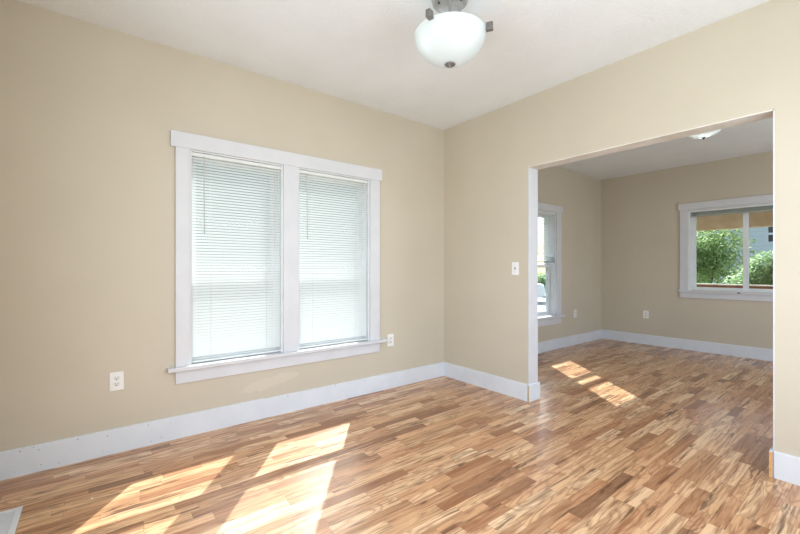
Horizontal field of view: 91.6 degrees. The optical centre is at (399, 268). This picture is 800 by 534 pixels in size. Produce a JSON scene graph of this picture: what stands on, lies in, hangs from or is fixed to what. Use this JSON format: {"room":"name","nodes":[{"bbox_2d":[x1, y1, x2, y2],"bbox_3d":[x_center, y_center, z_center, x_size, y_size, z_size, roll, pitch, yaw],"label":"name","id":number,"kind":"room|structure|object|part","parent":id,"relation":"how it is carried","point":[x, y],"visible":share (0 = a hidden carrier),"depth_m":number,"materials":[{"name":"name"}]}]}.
{"room":"empty dining room","nodes":[
{"label":"empty dining room","id":0,"kind":"room"},
{"bbox_2d":[0,0,600,451],"bbox_3d":[0.535,-0.175,4.495,7.670,2.750,0.160,0,0,-38],"label":"wall","id":1,"kind":"structure","parent":0,"point":[89,111],"depth_m":2.61,"materials":[{"name":"beige paint"}]},
{"bbox_2d":[109,371,123,390],"bbox_3d":[-1.845,0.735,2.532,0.076,0.120,0.008,0,0,-38],"label":"wall outlet","id":2,"kind":"object","parent":1,"relation":"attached to","point":[116,379],"visible":1,"depth_m":2.53,"materials":[{"name":"grey plastic"}]},
{"bbox_2d":[0,362,443,480],"bbox_3d":[-0.911,1.121,3.256,3.545,0.158,0.016,0,0,-38],"label":"baseboard","id":3,"kind":"structure","parent":1,"relation":"attached to","point":[21,461],"depth_m":2.76,"materials":[{"name":"white paint"}]},
{"bbox_2d":[167,130,387,383],"bbox_3d":[-0.919,-0.075,3.326,1.870,1.780,0.215,0,0,-38],"label":"window","id":4,"kind":"structure","parent":1,"relation":"in","point":[184,143],"depth_m":3.21,"materials":[{"name":"white paint"}]},
{"bbox_3d":[-1.316,-0.370,3.104,0.660,0.950,0.034,0,0,-38],"label":"sash","id":5,"kind":"part","parent":4,"relation":"part of","materials":[{"name":"white paint"}]},
{"bbox_3d":[-1.292,0.370,3.074,0.660,0.611,0.034,0,0,-38],"label":"sash","id":6,"kind":"part","parent":4,"relation":"part of","materials":[{"name":"white paint"}]},
{"bbox_2d":[192,152,280,362],"bbox_3d":[-1.249,-0.078,3.027,0.669,1.532,0.038,0,0,-38],"label":"mini blind","id":7,"kind":"object","parent":4,"relation":"attached to","point":[201,261],"visible":0.91,"depth_m":3.01,"materials":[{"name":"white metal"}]},
{"bbox_3d":[-1.252,-0.830,3.031,0.669,0.029,0.030,0,0,-38],"label":"head rail","id":8,"kind":"part","parent":7,"relation":"part of","materials":[{"name":"white metal"}]},
{"bbox_3d":[-1.252,0.681,3.031,0.661,0.014,0.025,0,0,-38],"label":"rail","id":9,"kind":"part","parent":7,"relation":"part of","materials":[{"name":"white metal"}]},
{"bbox_3d":[-1.097,-0.070,3.168,0.002,1.493,0.002,0,0,-2],"label":"ladder cord","id":10,"kind":"part","parent":7,"relation":"part of","materials":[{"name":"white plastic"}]},
{"bbox_3d":[-1.081,-0.070,3.148,0.002,1.493,0.002,0,0,-2],"label":"ladder cord","id":11,"kind":"part","parent":7,"relation":"part of","materials":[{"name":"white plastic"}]},
{"bbox_3d":[-0.891,-0.910,3.266,1.800,0.110,0.024,0,0,-38],"label":"head casing","id":12,"kind":"part","parent":4,"relation":"part of","materials":[{"name":"white paint"}]},
{"bbox_3d":[-0.888,0.708,3.287,1.870,0.028,0.115,0,0,-38],"label":"sill","id":13,"kind":"part","parent":4,"relation":"part of","materials":[{"name":"white paint"}]},
{"bbox_3d":[-0.655,-0.370,3.619,0.694,0.950,0.034,0,0,-38],"label":"sash","id":14,"kind":"part","parent":4,"relation":"part of","materials":[{"name":"white paint"}]},
{"bbox_3d":[-0.631,0.370,3.589,0.694,0.611,0.034,0,0,-38],"label":"sash","id":15,"kind":"part","parent":4,"relation":"part of","materials":[{"name":"white paint"}]},
{"bbox_2d":[300,170,366,348],"bbox_3d":[-0.597,-0.078,3.536,0.703,1.532,0.038,0,0,-38],"label":"mini blind","id":16,"kind":"object","parent":4,"relation":"attached to","point":[312,335],"visible":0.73,"depth_m":3.52,"materials":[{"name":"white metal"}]},
{"bbox_3d":[-0.600,-0.830,3.539,0.703,0.029,0.030,0,0,-38],"label":"head rail","id":17,"kind":"part","parent":16,"relation":"part of","materials":[{"name":"white metal"}]},
{"bbox_3d":[-0.600,0.681,3.539,0.695,0.014,0.025,0,0,-38],"label":"rail","id":18,"kind":"part","parent":16,"relation":"part of","materials":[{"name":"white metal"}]},
{"bbox_2d":[387,334,393,345],"bbox_3d":[-0.094,0.720,3.898,0.076,0.120,0.008,0,0,-38],"label":"wall outlet","id":19,"kind":"object","parent":1,"relation":"attached to","point":[390,337],"visible":0.99,"depth_m":3.90,"materials":[{"name":"grey plastic"}]},
{"bbox_2d":[538,202,565,326],"bbox_3d":[2.055,-0.050,5.644,0.940,1.750,0.215,0,0,-38],"label":"window","id":20,"kind":"structure","parent":1,"relation":"in","point":[552,314],"depth_m":5.79,"materials":[{"name":"white paint"}]},
{"bbox_3d":[1.989,-0.412,5.704,0.580,0.805,0.034,0,0,-38],"label":"sash","id":21,"kind":"part","parent":20,"relation":"part of","materials":[{"name":"white paint"}]},
{"bbox_3d":[2.012,0.315,5.674,0.580,0.730,0.034,0,0,-38],"label":"sash","id":22,"kind":"part","parent":20,"relation":"part of","materials":[{"name":"white paint"}]},
{"bbox_2d":[538,211,554,262],"bbox_3d":[2.063,-0.450,5.609,0.578,0.730,0.038,0,0,-38],"label":"mini blind","id":23,"kind":"object","parent":20,"relation":"attached to","point":[544,250],"visible":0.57,"depth_m":5.66,"materials":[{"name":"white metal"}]},
{"bbox_3d":[2.061,-0.800,5.612,0.578,0.029,0.030,0,0,-38],"label":"head rail","id":24,"kind":"part","parent":23,"relation":"part of","materials":[{"name":"white metal"}]},
{"bbox_3d":[2.095,-0.877,5.593,0.900,0.095,0.024,0,0,-38],"label":"head casing","id":25,"kind":"part","parent":20,"relation":"part of","materials":[{"name":"white paint"}]},
{"bbox_3d":[2.086,0.710,5.604,0.940,0.030,0.115,0,0,-38],"label":"sill","id":26,"kind":"part","parent":20,"relation":"part of","materials":[{"name":"white paint"}]},
{"bbox_3d":[2.093,-0.065,5.595,0.840,1.530,0.020,0,0,-38],"label":"casing","id":27,"kind":"part","parent":20,"relation":"part of","materials":[{"name":"white paint"}]},
{"bbox_2d":[538,330,601,352],"bbox_3d":[2.034,1.124,5.552,3.585,0.152,0.015,0,0,-38],"label":"baseboard","id":28,"kind":"structure","parent":1,"relation":"attached to","point":[544,346],"depth_m":5.97,"materials":[{"name":"white paint"}]},
{"bbox_2d":[18,0,772,179],"bbox_3d":[1.974,-1.633,2.852,7.920,0.235,4.520,0,0,-38],"label":"ceiling","id":29,"kind":"structure","parent":0,"point":[366,53],"depth_m":2.69,"materials":[{"name":"white paint"}]},
{"bbox_2d":[414,0,492,68],"bbox_3d":[0.281,-1.347,2.238,0.408,0.405,0.444,0,0,-15],"label":"ceiling light","id":30,"kind":"object","parent":29,"relation":"attached to","point":[451,38],"visible":1,"depth_m":2.12,"materials":[{"name":"white glass"}]},
{"bbox_3d":[0.155,-1.333,2.041,0.028,0.042,0.038,0,0,36],"label":"knob","id":31,"kind":"part","parent":30,"relation":"part of","materials":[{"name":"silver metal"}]},
{"bbox_3d":[0.494,-1.333,2.144,0.038,0.042,0.028,0,0,20],"label":"knob","id":32,"kind":"part","parent":30,"relation":"part of","materials":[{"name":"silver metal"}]},
{"bbox_2d":[689,129,720,139],"bbox_3d":[3.230,-1.442,4.135,0.330,0.146,0.330,0,0,-38],"label":"ceiling light","id":33,"kind":"object","parent":29,"relation":"attached to","point":[703,136],"visible":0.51,"depth_m":4.09,"materials":[{"name":"white glass"}]},
{"bbox_2d":[0,339,799,533],"bbox_3d":[1.935,1.260,2.821,7.820,0.120,4.520,0,0,-38],"label":"floor","id":34,"kind":"structure","parent":0,"point":[620,437],"depth_m":2.37,"materials":[{"name":"brown wood"}]},
{"bbox_2d":[0,506,22,533],"bbox_3d":[-1.846,1.196,1.770,0.150,0.007,0.350,0,0,-38],"label":"floor vent","id":35,"kind":"object","parent":34,"relation":"in","point":[9,519],"visible":1,"depth_m":1.84,"materials":[{"name":"white paint"}]},
{"bbox_2d":[444,0,799,456],"bbox_3d":[1.655,-0.175,2.984,0.140,2.750,3.600,0,0,-38],"label":"wall","id":36,"kind":"structure","parent":0,"point":[746,62],"depth_m":2.98,"materials":[{"name":"beige paint"}]},
{"bbox_2d":[444,362,527,401],"bbox_3d":[0.820,1.124,3.929,0.016,0.152,1.081,0,0,-38],"label":"baseboard","id":37,"kind":"structure","parent":36,"relation":"attached to","point":[512,388],"depth_m":3.85,"materials":[{"name":"white paint"}]},
{"bbox_2d":[512,262,518,274],"bbox_3d":[1.067,0.002,3.610,0.019,0.119,0.074,0,0,-38],"label":"light switch","id":38,"kind":"object","parent":36,"relation":"attached to","point":[515,265],"visible":1,"depth_m":3.61,"materials":[{"name":"grey plastic"}]},
{"bbox_2d":[528,382,539,401],"bbox_3d":[1.221,1.124,3.541,0.171,0.152,0.015,0,0,-38],"label":"baseboard opening","id":39,"kind":"structure","parent":36,"relation":"attached to","point":[534,388],"depth_m":3.53,"materials":[{"name":"white paint"}]},
{"bbox_2d":[528,109,774,476],"bbox_3d":[1.710,0.142,2.914,0.142,2.115,1.617,0,0,-38],"label":"trim","id":40,"kind":"structure","parent":36,"relation":"attached to","point":[532,170],"depth_m":3.44,"materials":[{"name":"white paint"}]},
{"bbox_2d":[769,446,772,477],"bbox_3d":[2.198,1.124,2.287,0.171,0.152,0.015,0,0,-38],"label":"baseboard opening","id":41,"kind":"structure","parent":36,"relation":"attached to","point":[771,449],"depth_m":2.23,"materials":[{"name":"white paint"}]},
{"bbox_2d":[774,451,799,485],"bbox_3d":[2.423,1.124,1.872,0.016,0.152,0.903,0,0,-38],"label":"baseboard","id":42,"kind":"structure","parent":36,"relation":"attached to","point":[786,466],"depth_m":2.18,"materials":[{"name":"white paint"}]},
{"bbox_2d":[601,151,772,348],"bbox_3d":[4.901,-0.175,5.042,0.161,2.750,4.350,0,0,-40],"label":"wall","id":43,"kind":"structure","parent":0,"point":[640,215],"depth_m":5.92,"materials":[{"name":"beige paint"}]},
{"bbox_2d":[643,311,648,317],"bbox_3d":[3.882,0.730,6.139,0.008,0.120,0.076,0,0,-40],"label":"wall outlet","id":44,"kind":"object","parent":43,"relation":"attached to","point":[645,313],"visible":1,"depth_m":6.14,"materials":[{"name":"grey plastic"}]},
{"bbox_2d":[602,330,772,360],"bbox_3d":[4.790,1.124,5.038,0.015,0.152,4.185,0,0,-40],"label":"baseboard","id":45,"kind":"structure","parent":43,"relation":"attached to","point":[693,345],"depth_m":5.66,"materials":[{"name":"white paint"}]},
{"bbox_2d":[678,194,772,301],"bbox_3d":[4.678,-0.262,5.266,0.218,1.387,1.494,0,0,-40],"label":"window","id":46,"kind":"structure","parent":43,"relation":"in","point":[688,225],"depth_m":5.54,"materials":[{"name":"white paint"}]},
{"bbox_3d":[4.630,-0.267,5.227,0.020,1.187,1.450,0,0,-40],"label":"casing","id":47,"kind":"part","parent":46,"relation":"part of","materials":[{"name":"white paint"}]},
{"bbox_3d":[4.642,0.339,5.237,0.090,0.027,1.486,0,0,-40],"label":"sill","id":48,"kind":"part","parent":46,"relation":"part of","materials":[{"name":"white paint"}]},
{"bbox_3d":[4.628,-0.907,5.225,0.026,0.095,1.494,0,0,-40],"label":"head casing","id":49,"kind":"part","parent":46,"relation":"part of","materials":[{"name":"white paint"}]},
{"bbox_2d":[690,203,772,217],"bbox_3d":[4.655,-0.794,5.248,0.034,0.099,1.206,0,0,-40],"label":"mini blind","id":50,"kind":"object","parent":46,"relation":"attached to","point":[764,206],"visible":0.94,"depth_m":5.35,"materials":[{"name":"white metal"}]},
{"bbox_3d":[4.657,-0.830,5.249,0.030,0.029,1.206,0,0,-40],"label":"head rail","id":51,"kind":"part","parent":50,"relation":"part of","materials":[{"name":"white metal"}]},
{"bbox_3d":[4.657,-0.752,5.249,0.025,0.014,1.198,0,0,-40],"label":"rail","id":52,"kind":"part","parent":50,"relation":"part of","materials":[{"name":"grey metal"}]},
{"bbox_3d":[4.713,-0.270,5.295,0.039,1.148,1.208,0,0,-40],"label":"sash","id":53,"kind":"part","parent":46,"relation":"part of","materials":[{"name":"white paint"}]},
{"label":"outside","id":54,"kind":"structure","parent":0,"visible":0},
{"bbox_3d":[-1.107,1.850,4.381,17.500,0.200,30.000,0,0,-38],"label":"ground","id":55,"kind":"structure","parent":54,"visible":0},
{"bbox_2d":[196,165,358,338],"bbox_3d":[-6.355,-1.750,12.335,13.800,7.000,6.800,0,0,-38],"label":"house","id":56,"kind":"structure","parent":55,"relation":"on","point":[196,165],"depth_m":10.49,"materials":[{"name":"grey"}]},
{"bbox_2d":[697,208,772,288],"bbox_3d":[6.284,0.265,5.228,2.000,2.970,5.850,0,0,-38],"label":"porch","id":57,"kind":"object","parent":55,"relation":"on","point":[756,219],"visible":0.02,"depth_m":6.84,"materials":[{"name":"beige wood"}]},
{"bbox_3d":[6.852,0.394,5.670,0.100,0.173,5.850,0,0,-38],"label":"railing","id":58,"kind":"part","parent":57,"relation":"part of","materials":[{"name":"white wood"}]},
{"bbox_2d":[723,250,772,284],"bbox_3d":[7.308,0.650,7.485,1.128,2.212,1.811,0,0,-38],"label":"leafy shrub","id":59,"kind":"object","parent":55,"relation":"on","point":[756,277],"visible":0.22,"depth_m":7.46,"materials":[{"name":"green plant"}]},
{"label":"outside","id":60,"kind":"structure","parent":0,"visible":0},
{"bbox_2d":[538,296,544,310],"bbox_3d":[12.302,1.850,14.831,16.500,0.200,30.000,0,0,-38],"label":"ground","id":61,"kind":"structure","parent":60,"point":[541,301],"depth_m":18.79,"materials":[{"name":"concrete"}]},
{"bbox_2d":[538,283,544,297],"bbox_3d":[5.356,1.041,20.692,4.448,1.417,1.810,0,0,21],"label":"parked car","id":62,"kind":"object","parent":61,"relation":"on","point":[541,288],"visible":0.04,"depth_m":19.17,"materials":[{"name":"white paint"}]},
{"bbox_2d":[538,272,544,285],"bbox_3d":[9.366,0.979,24.450,2.476,1.581,3.454,0,0,-38],"label":"leafy shrub","id":63,"kind":"object","parent":61,"relation":"on","point":[541,278],"visible":0.12,"depth_m":23.99,"materials":[{"name":"green plant"}]},
{"bbox_2d":[697,229,759,283],"bbox_3d":[8.210,0.079,10.596,1.886,3.355,2.397,0,0,-38],"label":"leafy shrub","id":64,"kind":"object","parent":61,"relation":"on","point":[713,253],"visible":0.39,"depth_m":10.09,"materials":[{"name":"green plant"}]},
{"bbox_2d":[697,227,772,283],"bbox_3d":[13.642,-0.850,12.705,6.800,5.200,9.300,0,0,-38],"label":"house","id":65,"kind":"structure","parent":61,"relation":"on","point":[763,236],"depth_m":11.62,"materials":[{"name":"blue"}]},
{"bbox_3d":[11.051,-1.010,11.130,0.007,0.460,0.740,0,0,-38],"label":"pane","id":66,"kind":"part","parent":65,"relation":"part of","materials":[{"name":"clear glass"}]}
]}

